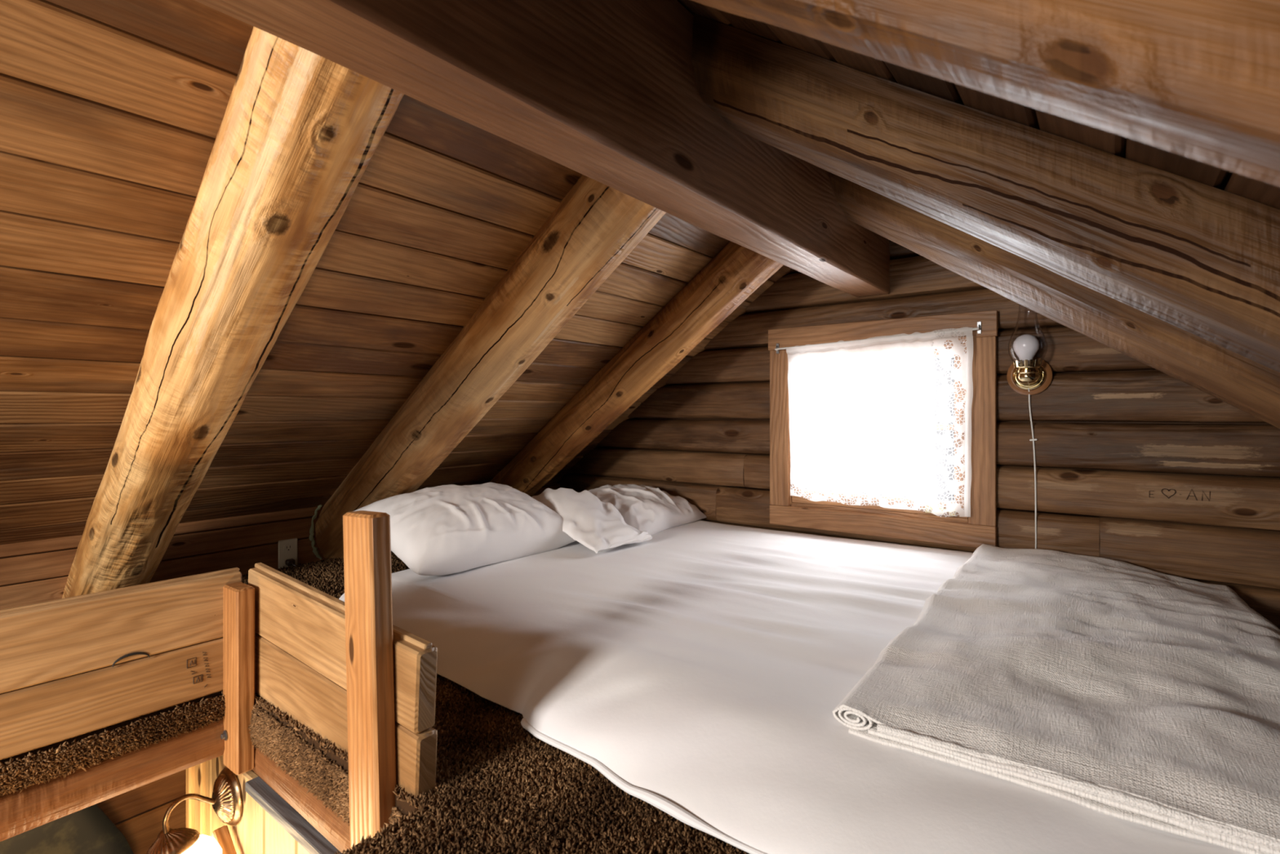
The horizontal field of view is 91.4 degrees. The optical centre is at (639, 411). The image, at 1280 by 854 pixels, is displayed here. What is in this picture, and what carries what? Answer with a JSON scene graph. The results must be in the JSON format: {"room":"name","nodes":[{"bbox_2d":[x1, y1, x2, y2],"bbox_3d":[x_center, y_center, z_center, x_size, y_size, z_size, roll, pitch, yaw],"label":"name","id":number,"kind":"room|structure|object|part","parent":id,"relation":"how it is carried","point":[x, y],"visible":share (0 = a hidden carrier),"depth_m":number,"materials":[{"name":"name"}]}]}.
{"room":"cabin sleeping loft","nodes":[
{"label":"cabin sleeping loft","id":0,"kind":"room"},
{"bbox_2d":[186,755,310,853],"bbox_3d":[-0.697,1.820,1.311,1.210,2.160,0.065,0,0,37],"label":"wall","id":1,"kind":"structure","parent":0,"point":[256,832],"depth_m":1.48,"materials":[{"name":"brown wood"}]},
{"bbox_2d":[146,767,242,853],"bbox_3d":[-1.031,0.993,1.424,0.171,0.257,0.192,0,0,37],"label":"wall lamp","id":2,"kind":"object","parent":1,"relation":"attached to","point":[226,800],"visible":0.98,"depth_m":1.44,"materials":[{"name":"brown metal"}]},
{"bbox_3d":[-1.038,0.915,1.448,0.012,0.067,0.112,0,0,37],"label":"arm","id":3,"kind":"part","parent":2,"relation":"part of","materials":[{"name":"brown metal"}]},
{"bbox_3d":[-1.036,1.049,1.411,0.164,0.144,0.164,0,0,37],"label":"globe","id":4,"kind":"part","parent":2,"relation":"part of"},
{"bbox_3d":[-1.000,0.930,1.498,0.132,0.132,0.038,0,0,37],"label":"plate","id":5,"kind":"part","parent":2,"relation":"part of","materials":[{"name":"brown metal"}]},
{"bbox_2d":[210,825,236,853],"bbox_3d":[-0.926,1.080,1.430,0.218,0.184,0.030,0,0,37],"label":"board","id":6,"kind":"object","parent":1,"relation":"attached to","point":[222,835],"visible":0.88,"depth_m":1.47,"materials":[{"name":"brown wood"}]},
{"bbox_2d":[244,776,341,853],"bbox_3d":[-0.626,0.859,1.238,0.631,0.048,0.045,0,0,37],"label":"trim","id":7,"kind":"structure","parent":1,"relation":"on","point":[313,842],"depth_m":1.30,"materials":[{"name":"grey wood"}]},
{"bbox_2d":[0,477,560,853],"bbox_3d":[-1.708,1.285,1.950,0.075,2.030,4.260,0,0,37],"label":"wall","id":8,"kind":"structure","parent":0,"point":[34,571],"depth_m":2.09,"materials":[{"name":"brown wood"}]},
{"bbox_2d":[0,804,133,853],"bbox_3d":[-1.862,1.470,1.426,0.050,0.906,1.143,0,0,37],"label":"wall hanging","id":9,"kind":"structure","parent":8,"relation":"attached to","point":[87,830],"depth_m":1.76},
{"bbox_2d":[278,537,297,568],"bbox_3d":[-1.347,0.548,2.392,0.009,0.116,0.070,0,0,37],"label":"wall outlet","id":10,"kind":"object","parent":8,"relation":"attached to","point":[287,548],"visible":0.89,"depth_m":2.39,"materials":[{"name":"beige plastic"}]},
{"bbox_2d":[283,557,292,565],"bbox_3d":[-1.344,0.574,2.390,0.002,0.028,0.037,0,0,37],"label":"receptacle","id":11,"kind":"object","parent":10,"relation":"attached to","point":[284,558],"depth_m":2.38,"materials":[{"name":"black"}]},
{"bbox_2d":[283,543,293,551],"bbox_3d":[-1.344,0.522,2.390,0.002,0.028,0.037,0,0,37],"label":"receptacle","id":12,"kind":"object","parent":10,"relation":"attached to","point":[286,547],"depth_m":2.39,"materials":[{"name":"white plastic"}]},
{"bbox_2d":[285,558,340,567],"bbox_3d":[-1.209,0.585,2.530,0.044,0.043,0.414,0,0,37],"label":"plug","id":13,"kind":"object","parent":8,"relation":"attached to","point":[291,562],"visible":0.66,"depth_m":2.37,"materials":[{"name":"brown plastic"}]},
{"bbox_2d":[0,0,792,544],"bbox_3d":[-1.035,-0.260,1.443,2.110,1.549,4.260,0,0,37],"label":"ceiling","id":14,"kind":"structure","parent":0,"point":[112,112],"depth_m":1.49,"materials":[{"name":"brown wood"}]},
{"bbox_2d":[62,26,404,598],"bbox_3d":[-1.121,0.009,1.506,2.033,1.644,0.232,0,0,38],"label":"rafter","id":15,"kind":"object","parent":14,"relation":"attached to","point":[300,130],"visible":0.8,"depth_m":1.19,"materials":[{"name":"brown wood"}]},
{"bbox_2d":[309,174,666,559],"bbox_3d":[-0.581,-0.101,2.076,1.857,1.432,0.262,0,0,37],"label":"rafter","id":16,"kind":"object","parent":14,"relation":"attached to","point":[597,225],"visible":0.77,"depth_m":1.87,"materials":[{"name":"brown wood"}]},
{"bbox_2d":[194,0,889,297],"bbox_3d":[-0.319,-0.650,0.859,0.134,0.369,4.188,0,0,37],"label":"ridge beam","id":17,"kind":"structure","parent":14,"relation":"attached to","point":[606,91],"depth_m":1.11,"materials":[{"name":"brown wood"}]},
{"bbox_2d":[488,240,783,497],"bbox_3d":[-0.104,-0.102,2.710,1.836,1.400,0.213,0,0,37],"label":"rafter","id":18,"kind":"object","parent":14,"relation":"attached to","point":[731,277],"visible":0.74,"depth_m":2.54,"materials":[{"name":"brown wood"}]},
{"bbox_2d":[559,240,1279,629],"bbox_3d":[0.946,0.000,2.585,4.100,1.895,0.112,0,0,37],"label":"wall","id":19,"kind":"structure","parent":0,"point":[1197,502],"depth_m":2.17,"materials":[{"name":"brown wood"}]},
{"bbox_2d":[768,310,998,547],"bbox_3d":[0.976,0.068,2.573,0.888,0.859,0.186,0,0,37],"label":"window","id":20,"kind":"structure","parent":19,"relation":"in","point":[980,528],"depth_m":2.42,"materials":[{"name":"brown wood"}]},
{"bbox_3d":[0.616,0.071,2.749,0.088,0.683,0.025,0,0,37],"label":"casing","id":21,"kind":"part","parent":20,"relation":"part of","materials":[{"name":"brown wood"}]},
{"bbox_2d":[774,321,981,353],"bbox_3d":[0.906,-0.289,2.487,0.797,0.072,0.035,0,0,37],"label":"curtain rod","id":22,"kind":"object","parent":20,"relation":"attached to","point":[978,328],"visible":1,"depth_m":2.50,"materials":[{"name":"white plastic"}]},
{"bbox_2d":[786,327,973,517],"bbox_3d":[0.917,0.044,2.468,0.714,0.698,0.022,0,0,37],"label":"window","id":23,"kind":"structure","parent":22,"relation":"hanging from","point":[860,411],"depth_m":2.44,"materials":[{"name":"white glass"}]},
{"bbox_3d":[0.947,0.368,2.532,0.690,0.056,0.030,0,0,37],"label":"sash","id":24,"kind":"part","parent":20,"relation":"part of","materials":[{"name":"brown wood"}]},
{"bbox_3d":[0.930,0.455,2.510,0.877,0.084,0.026,0,0,37],"label":"casing","id":25,"kind":"part","parent":20,"relation":"part of","materials":[{"name":"brown wood"}]},
{"bbox_3d":[0.929,-0.316,2.510,0.888,0.092,0.028,0,0,37],"label":"casing","id":26,"kind":"part","parent":20,"relation":"part of","materials":[{"name":"brown wood"}]},
{"bbox_3d":[0.947,-0.232,2.532,0.690,0.050,0.030,0,0,37],"label":"sash rail","id":27,"kind":"part","parent":20,"relation":"part of","materials":[{"name":"wood"}]},
{"bbox_3d":[1.246,0.071,2.274,0.088,0.683,0.025,0,0,37],"label":"casing","id":28,"kind":"part","parent":20,"relation":"part of","materials":[{"name":"brown wood"}]},
{"bbox_2d":[1006,324,1052,548],"bbox_3d":[1.332,0.088,2.149,0.136,0.977,0.122,0,0,37],"label":"wall lamp","id":29,"kind":"object","parent":19,"relation":"attached to","point":[1029,375],"visible":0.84,"depth_m":2.15,"materials":[{"name":"gold glass"}]},
{"bbox_3d":[1.327,-0.212,2.149,0.079,0.105,0.079,0,0,37],"label":"bulb","id":30,"kind":"part","parent":29,"relation":"part of","materials":[{"name":"white glass"}]},
{"bbox_3d":[1.353,-0.125,2.176,0.104,0.104,0.029,0,0,37],"label":"plate","id":31,"kind":"part","parent":29,"relation":"part of","materials":[{"name":"gold metal"}]},
{"bbox_3d":[1.344,0.247,2.195,0.084,0.658,0.023,0,0,27],"label":"cord","id":32,"kind":"part","parent":29,"relation":"part of","materials":[{"name":"white plastic"}]},
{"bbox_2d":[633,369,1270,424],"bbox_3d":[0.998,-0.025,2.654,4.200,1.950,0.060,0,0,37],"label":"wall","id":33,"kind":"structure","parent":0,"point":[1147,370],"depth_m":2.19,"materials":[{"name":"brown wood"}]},
{"bbox_2d":[678,0,1279,209],"bbox_3d":[0.499,-0.267,0.288,2.050,1.397,4.260,0,0,37],"label":"ceiling","id":34,"kind":"structure","parent":0,"point":[1258,191],"depth_m":0.94,"materials":[{"name":"brown wood"}]},
{"bbox_2d":[691,13,1279,372],"bbox_3d":[0.910,-0.130,0.833,1.872,1.428,0.198,0,0,37],"label":"rafter","id":35,"kind":"object","parent":34,"relation":"attached to","point":[1202,260],"visible":1,"depth_m":0.97,"materials":[{"name":"brown wood"}]},
{"bbox_2d":[691,0,1279,186],"bbox_3d":[0.477,-0.127,0.258,1.872,1.431,0.090,0,0,37],"label":"rafter","id":36,"kind":"object","parent":34,"relation":"attached to","point":[1197,80],"visible":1,"depth_m":0.37,"materials":[{"name":"brown wood"}]},
{"bbox_2d":[830,173,1279,428],"bbox_3d":[1.402,-0.121,1.485,1.872,1.449,0.204,0,0,37],"label":"rafter","id":37,"kind":"object","parent":34,"relation":"attached to","point":[1244,384],"visible":0.44,"depth_m":1.63,"materials":[{"name":"brown wood"}]},
{"bbox_3d":[-0.200,0.676,0.789,3.770,0.048,4.220,0,0,37],"label":"floor","id":38,"kind":"structure","parent":0,"visible":0},
{"bbox_2d":[0,719,224,841],"bbox_3d":[-1.570,0.737,0.657,0.121,0.112,2.160,0,0,37],"label":"beam","id":39,"kind":"structure","parent":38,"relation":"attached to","point":[37,805],"depth_m":1.24,"materials":[{"name":"brown wood"}]},
{"bbox_2d":[0,510,437,848],"bbox_3d":[-1.188,0.564,0.550,0.718,0.776,1.849,0,0,37],"label":"guard railing","id":40,"kind":"object","parent":38,"relation":"on","point":[70,667],"visible":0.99,"depth_m":1.22,"materials":[{"name":"brown wood"}]},
{"bbox_3d":[-0.902,0.596,1.406,0.078,0.408,0.038,0,0,37],"label":"corner post","id":41,"kind":"part","parent":40,"relation":"part of","materials":[{"name":"brown wood"}]},
{"bbox_3d":[-0.468,0.564,1.089,0.127,0.776,0.040,0,0,37],"label":"tall post","id":42,"kind":"part","parent":40,"relation":"part of","materials":[{"name":"brown wood"}]},
{"bbox_2d":[252,744,350,853],"bbox_3d":[-0.591,0.800,1.260,0.660,0.140,0.117,0,0,37],"label":"beam","id":43,"kind":"structure","parent":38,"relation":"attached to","point":[332,827],"depth_m":1.26,"materials":[{"name":"brown wood"}]},
{"bbox_2d":[0,551,750,853],"bbox_3d":[-0.196,0.675,0.836,3.720,0.189,4.100,0,0,37],"label":"carpet","id":44,"kind":"object","parent":38,"relation":"on","point":[500,788],"visible":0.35,"depth_m":1.12,"materials":[{"name":"brown carpet"}]},
{"bbox_3d":[0.460,0.598,1.907,2.100,0.095,1.450,0,0,37],"label":"mattress","id":45,"kind":"object","parent":44,"relation":"on","visible":0},
{"bbox_2d":[338,520,1244,853],"bbox_3d":[0.391,0.571,1.800,2.178,0.144,1.783,0,0,37],"label":"sheet","id":46,"kind":"object","parent":45,"relation":"on","point":[701,668],"visible":0.65,"depth_m":1.26,"materials":[{"name":"white fabric"}]},
{"bbox_2d":[354,482,576,575],"bbox_3d":[-0.608,0.395,2.268,0.442,0.246,0.690,0,0,40],"label":"pillow","id":47,"kind":"object","parent":46,"relation":"on","point":[442,530],"visible":0.94,"depth_m":2.10,"materials":[{"name":"white fabric"}]},
{"bbox_2d":[531,487,652,553],"bbox_3d":[-0.251,0.405,2.506,0.313,0.184,0.612,0,0,-44],"label":"pillowcase","id":48,"kind":"object","parent":46,"relation":"on","point":[597,525],"visible":0.82,"depth_m":2.36,"materials":[{"name":"white fabric"}]},
{"bbox_2d":[588,484,706,534],"bbox_3d":[-0.025,0.429,2.867,0.437,0.177,0.620,0,0,33],"label":"pillow","id":49,"kind":"object","parent":46,"relation":"on","point":[650,508],"visible":0.7,"depth_m":2.75,"materials":[{"name":"white fabric"}]},
{"bbox_2d":[831,543,1279,853],"bbox_3d":[1.068,0.542,1.425,0.761,0.196,1.516,0,0,37],"label":"blanket","id":50,"kind":"object","parent":46,"relation":"on","point":[1122,690],"visible":1,"depth_m":1.08,"materials":[{"name":"fabric"}]}
]}

